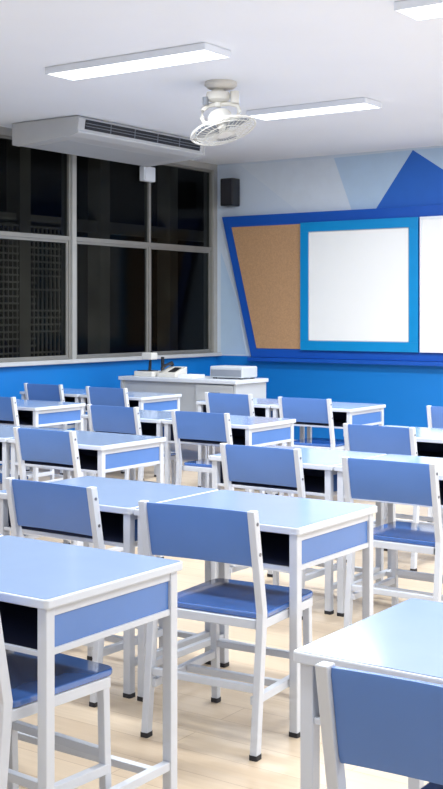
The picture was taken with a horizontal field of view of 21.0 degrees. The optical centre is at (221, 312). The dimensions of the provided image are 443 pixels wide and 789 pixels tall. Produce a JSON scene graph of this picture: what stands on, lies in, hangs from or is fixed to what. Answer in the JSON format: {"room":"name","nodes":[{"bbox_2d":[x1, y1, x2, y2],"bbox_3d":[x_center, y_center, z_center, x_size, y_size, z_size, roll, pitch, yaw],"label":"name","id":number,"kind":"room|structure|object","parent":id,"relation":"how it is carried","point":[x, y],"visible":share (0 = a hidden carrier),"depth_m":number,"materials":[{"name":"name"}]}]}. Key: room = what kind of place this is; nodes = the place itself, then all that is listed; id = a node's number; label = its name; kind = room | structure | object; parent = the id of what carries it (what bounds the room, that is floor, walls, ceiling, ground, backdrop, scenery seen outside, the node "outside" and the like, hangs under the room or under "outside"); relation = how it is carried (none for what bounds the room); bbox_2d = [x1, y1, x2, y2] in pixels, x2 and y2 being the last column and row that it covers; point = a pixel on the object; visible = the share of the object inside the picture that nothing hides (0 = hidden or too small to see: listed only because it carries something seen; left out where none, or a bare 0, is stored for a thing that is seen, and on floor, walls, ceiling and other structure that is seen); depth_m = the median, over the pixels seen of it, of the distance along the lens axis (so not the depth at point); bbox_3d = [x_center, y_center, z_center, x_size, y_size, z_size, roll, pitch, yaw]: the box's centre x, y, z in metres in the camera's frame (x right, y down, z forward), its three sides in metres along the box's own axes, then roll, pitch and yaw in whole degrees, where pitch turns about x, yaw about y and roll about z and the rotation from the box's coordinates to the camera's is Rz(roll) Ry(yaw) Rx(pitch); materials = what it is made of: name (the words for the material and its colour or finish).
{"room":"classroom","nodes":[
{"label":"classroom","id":0,"kind":"room"},
{"bbox_2d":[0,126,216,464],"bbox_3d":[-4.153,-0.160,8.348,0.150,3.180,14.170,0,0,35],"label":"wall","id":1,"kind":"structure","parent":0,"point":[95,374],"depth_m":12.12,"materials":[{"name":"blue paint"}]},
{"bbox_2d":[0,134,70,362],"bbox_3d":[-2.238,-0.590,11.069,0.070,2.180,2.425,0,0,35],"label":"window","id":2,"kind":"structure","parent":1,"relation":"in","point":[66,239],"depth_m":12.03,"materials":[{"name":"metal"}]},
{"bbox_2d":[0,139,212,358],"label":"window","id":3,"kind":"structure","parent":1,"relation":"in","point":[146,245],"depth_m":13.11,"materials":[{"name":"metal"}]},
{"bbox_2d":[140,166,154,181],"bbox_3d":[-0.802,-1.575,13.004,0.078,0.290,0.200,0,0,35],"label":"junction box","id":4,"kind":"object","parent":3,"relation":"attached to","point":[147,174],"visible":0.88,"depth_m":12.94,"materials":[{"name":"white plastic"}]},
{"bbox_2d":[0,352,221,366],"bbox_3d":[-4.063,0.485,8.286,0.070,0.040,14.170,0,0,35],"label":"trim","id":5,"kind":"structure","parent":1,"relation":"attached to","point":[110,359],"depth_m":12.23,"materials":[{"name":"white paint"}]},
{"bbox_2d":[0,0,442,164],"bbox_3d":[0.384,-1.800,5.195,11.200,0.100,14.470,0,0,35],"label":"ceiling","id":6,"kind":"structure","parent":0,"point":[284,52],"depth_m":8.55,"materials":[{"name":"white paint"}]},
{"bbox_2d":[12,115,205,166],"bbox_3d":[-1.040,-1.638,11.562,0.825,0.214,1.930,0,0,35],"label":"air conditioner","id":7,"kind":"object","parent":6,"relation":"attached to","point":[77,135],"visible":0.93,"depth_m":11.15,"materials":[{"name":"plastic"}]},
{"bbox_2d":[85,120,199,150],"bbox_3d":[-0.730,-1.677,11.345,0.052,0.085,1.740,0,0,35],"label":"outlet","id":8,"kind":"object","parent":7,"relation":"attached to","point":[99,128],"depth_m":11.24,"materials":[{"name":"plastic"}]},
{"bbox_2d":[45,42,230,80],"bbox_3d":[-0.598,-1.724,8.234,1.400,0.048,0.300,0,0,35],"label":"ceiling light","id":9,"kind":"object","parent":6,"relation":"attached to","point":[199,52],"visible":1,"depth_m":8.14,"materials":[{"name":"white plastic"}]},
{"bbox_2d":[190,79,255,145],"bbox_3d":[0.013,-1.517,9.034,0.488,0.463,0.515,0,0,35],"label":"ceiling fan","id":10,"kind":"object","parent":6,"relation":"hanging from","point":[219,121],"visible":1,"depth_m":9.00,"materials":[{"name":"beige plastic"}]},
{"bbox_2d":[247,97,381,120],"bbox_3d":[0.773,-1.724,10.118,1.150,0.048,0.300,0,0,35],"label":"ceiling light","id":11,"kind":"object","parent":6,"relation":"attached to","point":[363,103],"visible":0.94,"depth_m":10.04,"materials":[{"name":"white plastic"}]},
{"bbox_2d":[251,103,378,119],"bbox_3d":[0.773,-1.710,10.118,1.122,0.016,0.272,0,0,35],"label":"diffuser","id":12,"kind":"object","parent":11,"relation":"attached to","point":[310,109],"depth_m":10.08,"materials":[{"name":"white plastic"}]},
{"bbox_2d":[394,0,442,20],"bbox_3d":[1.628,-1.724,6.443,1.400,0.048,0.300,0,0,35],"label":"ceiling light","id":13,"kind":"object","parent":6,"relation":"attached to","point":[418,10],"visible":1,"depth_m":6.70,"materials":[{"name":"white plastic"}]},
{"bbox_2d":[0,440,442,788],"bbox_3d":[0.384,1.480,5.195,11.200,0.100,14.470,0,0,35],"label":"floor","id":14,"kind":"structure","parent":0,"point":[213,739],"depth_m":4.20,"materials":[{"name":"brown wood"}]},
{"bbox_2d":[0,473,27,488],"bbox_3d":[-1.454,1.031,7.095,0.450,0.798,0.492,0,0,35],"label":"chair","id":15,"kind":"object","parent":14,"relation":"on","point":[0,473],"visible":0.12,"depth_m":7.09,"materials":[{"name":"white plastic"}]},
{"bbox_2d":[0,397,53,479],"bbox_3d":[-1.603,1.031,9.293,0.450,0.798,0.492,0,0,36],"label":"chair","id":16,"kind":"object","parent":14,"relation":"on","point":[8,405],"visible":0.2,"depth_m":9.05,"materials":[{"name":"blue plastic"}]},
{"bbox_2d":[0,425,71,543],"bbox_3d":[-1.369,1.075,7.321,0.716,0.710,0.580,0,0,35],"label":"student desk","id":17,"kind":"object","parent":14,"relation":"on","point":[6,431],"visible":0.32,"depth_m":6.94,"materials":[{"name":"white metal"}]},
{"bbox_2d":[0,399,85,481],"bbox_3d":[-1.539,1.075,9.521,0.716,0.710,0.580,0,0,35],"label":"student desk","id":18,"kind":"object","parent":14,"relation":"on","point":[31,413],"visible":0.56,"depth_m":9.37,"materials":[{"name":"blue plastic"}]},
{"bbox_2d":[24,383,74,474],"bbox_3d":[-1.462,1.031,10.851,0.450,0.798,0.492,0,0,35],"label":"chair","id":19,"kind":"object","parent":14,"relation":"on","point":[42,392],"visible":0.32,"depth_m":10.67,"materials":[{"name":"blue plastic"}]},
{"bbox_2d":[20,388,85,429],"bbox_3d":[-1.403,1.075,11.022,0.716,0.710,0.580,0,0,35],"label":"student desk","id":20,"kind":"object","parent":14,"relation":"on","point":[70,395],"visible":0.2,"depth_m":10.96,"materials":[{"name":"blue plastic"}]},
{"bbox_2d":[0,617,111,788],"bbox_3d":[-0.601,1.031,3.244,0.450,0.798,0.492,0,0,38],"label":"chair","id":21,"kind":"object","parent":14,"relation":"on","point":[75,677],"visible":0.93,"depth_m":3.23,"materials":[{"name":"blue plastic"}]},
{"bbox_2d":[13,427,122,551],"bbox_3d":[-0.832,1.031,6.687,0.450,0.798,0.492,0,0,36],"label":"chair","id":22,"kind":"object","parent":14,"relation":"on","point":[50,446],"visible":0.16,"depth_m":6.52,"materials":[{"name":"blue plastic"}]},
{"bbox_2d":[5,477,162,707],"bbox_3d":[-0.508,1.031,4.647,0.450,0.798,0.492,0,0,36],"label":"chair","id":23,"kind":"object","parent":14,"relation":"on","point":[45,505],"visible":0.38,"depth_m":4.47,"materials":[{"name":"blue plastic"}]},
{"bbox_2d":[8,430,165,557],"bbox_3d":[-0.774,1.075,6.907,0.716,0.710,0.580,0,0,35],"label":"student desk","id":24,"kind":"object","parent":14,"relation":"on","point":[101,453],"visible":0.55,"depth_m":6.78,"materials":[{"name":"white plastic"}]},
{"bbox_2d":[0,535,182,788],"bbox_3d":[-0.567,1.075,3.439,0.716,0.710,0.580,0,0,35],"label":"student desk","id":25,"kind":"object","parent":14,"relation":"on","point":[55,598],"visible":0.88,"depth_m":3.29,"materials":[{"name":"blue laminate"}]},
{"bbox_2d":[0,476,217,698],"bbox_3d":[-0.465,1.075,4.854,0.716,0.710,0.580,0,0,35],"label":"student desk","id":26,"kind":"object","parent":14,"relation":"on","point":[118,498],"visible":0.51,"depth_m":4.74,"materials":[{"name":"white plastic"}]},
{"bbox_2d":[86,386,155,479],"bbox_3d":[-0.850,1.031,10.377,0.450,0.798,0.492,0,0,35],"label":"chair","id":27,"kind":"object","parent":14,"relation":"on","point":[103,396],"visible":0.22,"depth_m":10.21,"materials":[{"name":"blue plastic"}]},
{"bbox_2d":[79,391,181,479],"bbox_3d":[-0.808,1.075,10.608,0.716,0.710,0.580,0,0,35],"label":"student desk","id":28,"kind":"object","parent":14,"relation":"on","point":[143,400],"visible":0.4,"depth_m":10.48,"materials":[{"name":"blue plastic"}]},
{"bbox_2d":[87,404,175,484],"bbox_3d":[-0.611,1.031,8.336,0.450,0.798,0.492,0,0,36],"label":"chair","id":29,"kind":"object","parent":14,"relation":"on","point":[117,419],"visible":0.28,"depth_m":8.19,"materials":[{"name":"blue plastic"}]},
{"bbox_2d":[81,410,206,487],"bbox_3d":[-0.541,1.075,8.511,0.716,0.710,0.580,0,0,35],"label":"student desk","id":30,"kind":"object","parent":14,"relation":"on","point":[151,420],"visible":0.27,"depth_m":8.48,"materials":[{"name":"white plastic"}]},
{"bbox_2d":[118,375,267,411],"bbox_3d":[-0.287,1.030,11.720,1.430,0.800,0.560,0,0,35],"label":"desk","id":31,"kind":"object","parent":14,"relation":"on","point":[192,390],"visible":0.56,"depth_m":11.46,"materials":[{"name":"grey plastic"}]},
{"bbox_2d":[134,351,163,376],"bbox_3d":[-0.705,0.505,11.986,0.260,0.250,0.260,0,0,35],"label":"camera","id":32,"kind":"object","parent":31,"relation":"on","point":[151,355],"visible":0.85,"depth_m":11.90,"materials":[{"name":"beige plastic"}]},
{"bbox_2d":[157,361,186,376],"bbox_3d":[-0.487,0.555,11.810,0.220,0.151,0.200,0,0,35],"label":"telephone","id":33,"kind":"object","parent":31,"relation":"on","point":[171,371],"visible":0.93,"depth_m":11.78,"materials":[{"name":"beige plastic"}]},
{"bbox_2d":[178,374,204,377],"bbox_3d":[-0.293,0.615,11.651,0.180,0.030,0.200,0,0,35],"label":"paper stack","id":34,"kind":"object","parent":31,"relation":"on","point":[181,375],"visible":1,"depth_m":11.60,"materials":[{"name":"white paper"}]},
{"bbox_2d":[210,365,256,379],"bbox_3d":[0.116,0.570,11.486,0.380,0.120,0.265,0,0,35],"label":"equipment box","id":35,"kind":"object","parent":31,"relation":"on","point":[222,371],"visible":1,"depth_m":11.38,"materials":[{"name":"grey plastic"}]},
{"bbox_2d":[171,410,264,493],"bbox_3d":[-0.007,1.031,7.843,0.450,0.798,0.492,0,0,35],"label":"chair","id":36,"kind":"object","parent":14,"relation":"on","point":[186,425],"visible":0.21,"depth_m":7.71,"materials":[{"name":"blue plastic"}]},
{"bbox_2d":[138,500,312,761],"bbox_3d":[0.035,1.031,4.117,0.450,0.798,0.492,0,0,30],"label":"chair","id":37,"kind":"object","parent":14,"relation":"on","point":[229,536],"visible":0.81,"depth_m":3.99,"materials":[{"name":"blue plastic"}]},
{"bbox_2d":[162,415,295,496],"bbox_3d":[0.053,1.075,8.098,0.716,0.710,0.580,0,0,35],"label":"student desk","id":38,"kind":"object","parent":14,"relation":"on","point":[246,430],"visible":0.37,"depth_m":8.02,"materials":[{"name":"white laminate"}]},
{"bbox_2d":[205,392,280,492],"bbox_3d":[0.187,1.031,9.608,0.450,0.798,0.492,0,0,36],"label":"chair","id":39,"kind":"object","parent":14,"relation":"on","point":[234,404],"visible":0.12,"depth_m":9.44,"materials":[{"name":"blue plastic"}]},
{"bbox_2d":[196,398,304,493],"bbox_3d":[0.246,1.075,9.803,0.716,0.710,0.580,0,0,35],"label":"student desk","id":40,"kind":"object","parent":14,"relation":"on","point":[262,406],"visible":0.28,"depth_m":9.76,"materials":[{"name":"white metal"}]},
{"bbox_2d":[134,490,376,737],"bbox_3d":[0.129,1.075,4.440,0.716,0.710,0.580,0,0,35],"label":"student desk","id":41,"kind":"object","parent":14,"relation":"on","point":[297,534],"visible":0.6,"depth_m":4.36,"materials":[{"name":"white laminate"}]},
{"bbox_2d":[220,443,336,619],"bbox_3d":[0.313,1.031,5.867,0.450,0.798,0.492,0,0,35],"label":"chair","id":42,"kind":"object","parent":14,"relation":"on","point":[240,463],"visible":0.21,"depth_m":5.70,"materials":[{"name":"blue plastic"}]},
{"bbox_2d":[209,445,385,614],"bbox_3d":[0.391,1.075,6.085,0.716,0.710,0.580,0,0,35],"label":"student desk","id":43,"kind":"object","parent":14,"relation":"on","point":[320,477],"visible":0.48,"depth_m":6.00,"materials":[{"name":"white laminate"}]},
{"bbox_2d":[278,397,344,495],"bbox_3d":[0.746,1.031,9.098,0.450,0.798,0.492,0,0,34],"label":"chair","id":44,"kind":"object","parent":14,"relation":"on","point":[300,409],"visible":0.38,"depth_m":8.94,"materials":[{"name":"blue plastic"}]},
{"bbox_2d":[271,402,385,494],"bbox_3d":[0.841,1.075,9.389,0.716,0.710,0.580,0,0,35],"label":"student desk","id":45,"kind":"object","parent":14,"relation":"on","point":[343,412],"visible":0.41,"depth_m":9.28,"materials":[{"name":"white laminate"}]},
{"bbox_2d":[293,598,442,788],"bbox_3d":[0.607,1.075,2.586,0.716,0.710,0.580,0,0,35],"label":"student desk","id":46,"kind":"object","parent":14,"relation":"on","point":[404,639],"visible":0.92,"depth_m":2.55,"materials":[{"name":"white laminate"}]},
{"bbox_2d":[315,661,442,788],"bbox_3d":[0.490,1.031,2.225,0.450,0.798,0.492,0,0,35],"label":"chair","id":47,"kind":"object","parent":14,"relation":"on","point":[371,720],"visible":1,"depth_m":2.12,"materials":[{"name":"blue plastic"}]},
{"bbox_2d":[334,454,442,616],"bbox_3d":[0.985,1.075,5.672,0.716,0.710,0.580,0,0,35],"label":"student desk","id":48,"kind":"object","parent":14,"relation":"on","point":[341,561],"visible":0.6,"depth_m":5.67,"materials":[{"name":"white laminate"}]},
{"bbox_2d":[341,456,442,627],"bbox_3d":[0.848,1.031,5.325,0.450,0.798,0.492,0,0,35],"label":"chair","id":49,"kind":"object","parent":14,"relation":"on","point":[367,479],"visible":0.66,"depth_m":5.19,"materials":[{"name":"blue plastic"}]},
{"bbox_2d":[343,423,442,570],"bbox_3d":[1.018,1.031,6.912,0.450,0.798,0.492,0,0,36],"label":"chair","id":50,"kind":"object","parent":14,"relation":"on","point":[386,440],"visible":0.3,"depth_m":6.74,"materials":[{"name":"blue plastic"}]},
{"bbox_2d":[373,425,442,524],"bbox_3d":[1.190,1.075,7.235,0.716,0.710,0.580,0,0,35],"label":"student desk","id":51,"kind":"object","parent":14,"relation":"on","point":[429,440],"visible":0.08,"depth_m":7.37,"materials":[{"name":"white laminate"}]},
{"bbox_2d":[427,405,442,521],"bbox_3d":[1.720,1.031,8.226,0.450,0.798,0.492,0,0,35],"label":"chair","id":52,"kind":"object","parent":14,"relation":"on","point":[434,414],"visible":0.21,"depth_m":8.15,"materials":[{"name":"blue plastic"}]},
{"bbox_2d":[217,146,442,355],"bbox_3d":[4.470,-0.160,11.075,11.200,3.180,0.150,0,0,35],"label":"wall","id":53,"kind":"structure","parent":0,"point":[256,198],"depth_m":13.91,"materials":[{"name":"white paint"}]},
{"bbox_2d":[220,178,239,206],"bbox_3d":[0.108,-1.400,13.893,0.180,0.320,0.199,0,0,35],"label":"wall speaker","id":54,"kind":"object","parent":53,"relation":"attached to","point":[229,187],"visible":1,"depth_m":13.81,"materials":[{"name":"plastic"}]},
{"bbox_2d":[221,179,231,203],"bbox_3d":[0.054,-1.400,13.815,0.156,0.280,0.010,0,0,35],"label":"grille","id":55,"kind":"object","parent":54,"relation":"attached to","point":[226,184],"depth_m":13.81,"materials":[{"name":"black metal"}]},
{"bbox_2d":[221,254,245,353],"bbox_3d":[0.139,-0.118,13.992,0.354,1.203,0.002,0,0,35],"label":"trim","id":56,"kind":"structure","parent":53,"relation":"attached to","point":[232,341],"depth_m":14.02,"materials":[{"name":"paint"}]},
{"bbox_2d":[241,158,350,212],"bbox_3d":[0.822,-1.422,13.517,1.479,0.609,0.002,0,0,35],"label":"trim","id":57,"kind":"structure","parent":53,"relation":"attached to","point":[316,185],"depth_m":13.43,"materials":[{"name":"white paint"}]},
{"bbox_2d":[217,355,442,439],"bbox_3d":[4.424,0.965,11.008,10.900,0.930,0.012,0,0,35],"label":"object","id":58,"kind":"structure","parent":53,"relation":"attached to","point":[406,391],"depth_m":13.04,"materials":[{"name":"blue paint"}]},
{"bbox_2d":[222,205,442,361],"bbox_3d":[2.602,-0.309,12.232,6.287,1.631,0.079,0,0,35],"label":"display board","id":59,"kind":"object","parent":53,"relation":"attached to","point":[264,250],"visible":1,"depth_m":13.54,"materials":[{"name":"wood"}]},
{"bbox_2d":[300,217,418,352],"bbox_3d":[1.476,-0.297,12.947,1.436,1.422,0.030,0,0,35],"label":"whiteboard","id":60,"kind":"object","parent":59,"relation":"attached to","point":[359,279],"visible":1,"depth_m":12.92,"materials":[{"name":"plastic"}]},
{"bbox_2d":[420,216,442,352],"bbox_3d":[2.731,-0.297,12.075,1.580,1.422,0.030,0,0,35],"label":"whiteboard","id":61,"kind":"object","parent":59,"relation":"attached to","point":[431,227],"visible":1,"depth_m":12.45,"materials":[{"name":"plastic"}]},
{"bbox_2d":[247,357,442,365],"bbox_3d":[2.624,0.530,12.185,5.599,0.043,0.107,0,0,35],"label":"trim","id":62,"kind":"structure","parent":53,"relation":"attached to","point":[268,359],"depth_m":13.00,"materials":[{"name":"blue paint"}]},
{"bbox_2d":[334,150,411,209],"bbox_3d":[1.638,-1.424,12.950,0.958,0.612,0.002,0,0,35],"label":"trim","id":63,"kind":"structure","parent":53,"relation":"attached to","point":[366,179],"depth_m":12.98,"materials":[{"name":"blue paint"}]},
{"bbox_2d":[377,150,442,207],"bbox_3d":[2.115,-1.426,12.618,1.082,0.606,0.004,0,0,35],"label":"trim","id":64,"kind":"structure","parent":53,"relation":"attached to","point":[419,182],"depth_m":12.66,"materials":[{"name":"blue paint"}]},
{"bbox_2d":[414,148,442,168],"bbox_3d":[2.295,-1.514,12.493,0.643,0.431,0.002,0,0,35],"label":"trim","id":65,"kind":"structure","parent":53,"relation":"attached to","point":[435,155],"depth_m":12.54,"materials":[{"name":"paint"}]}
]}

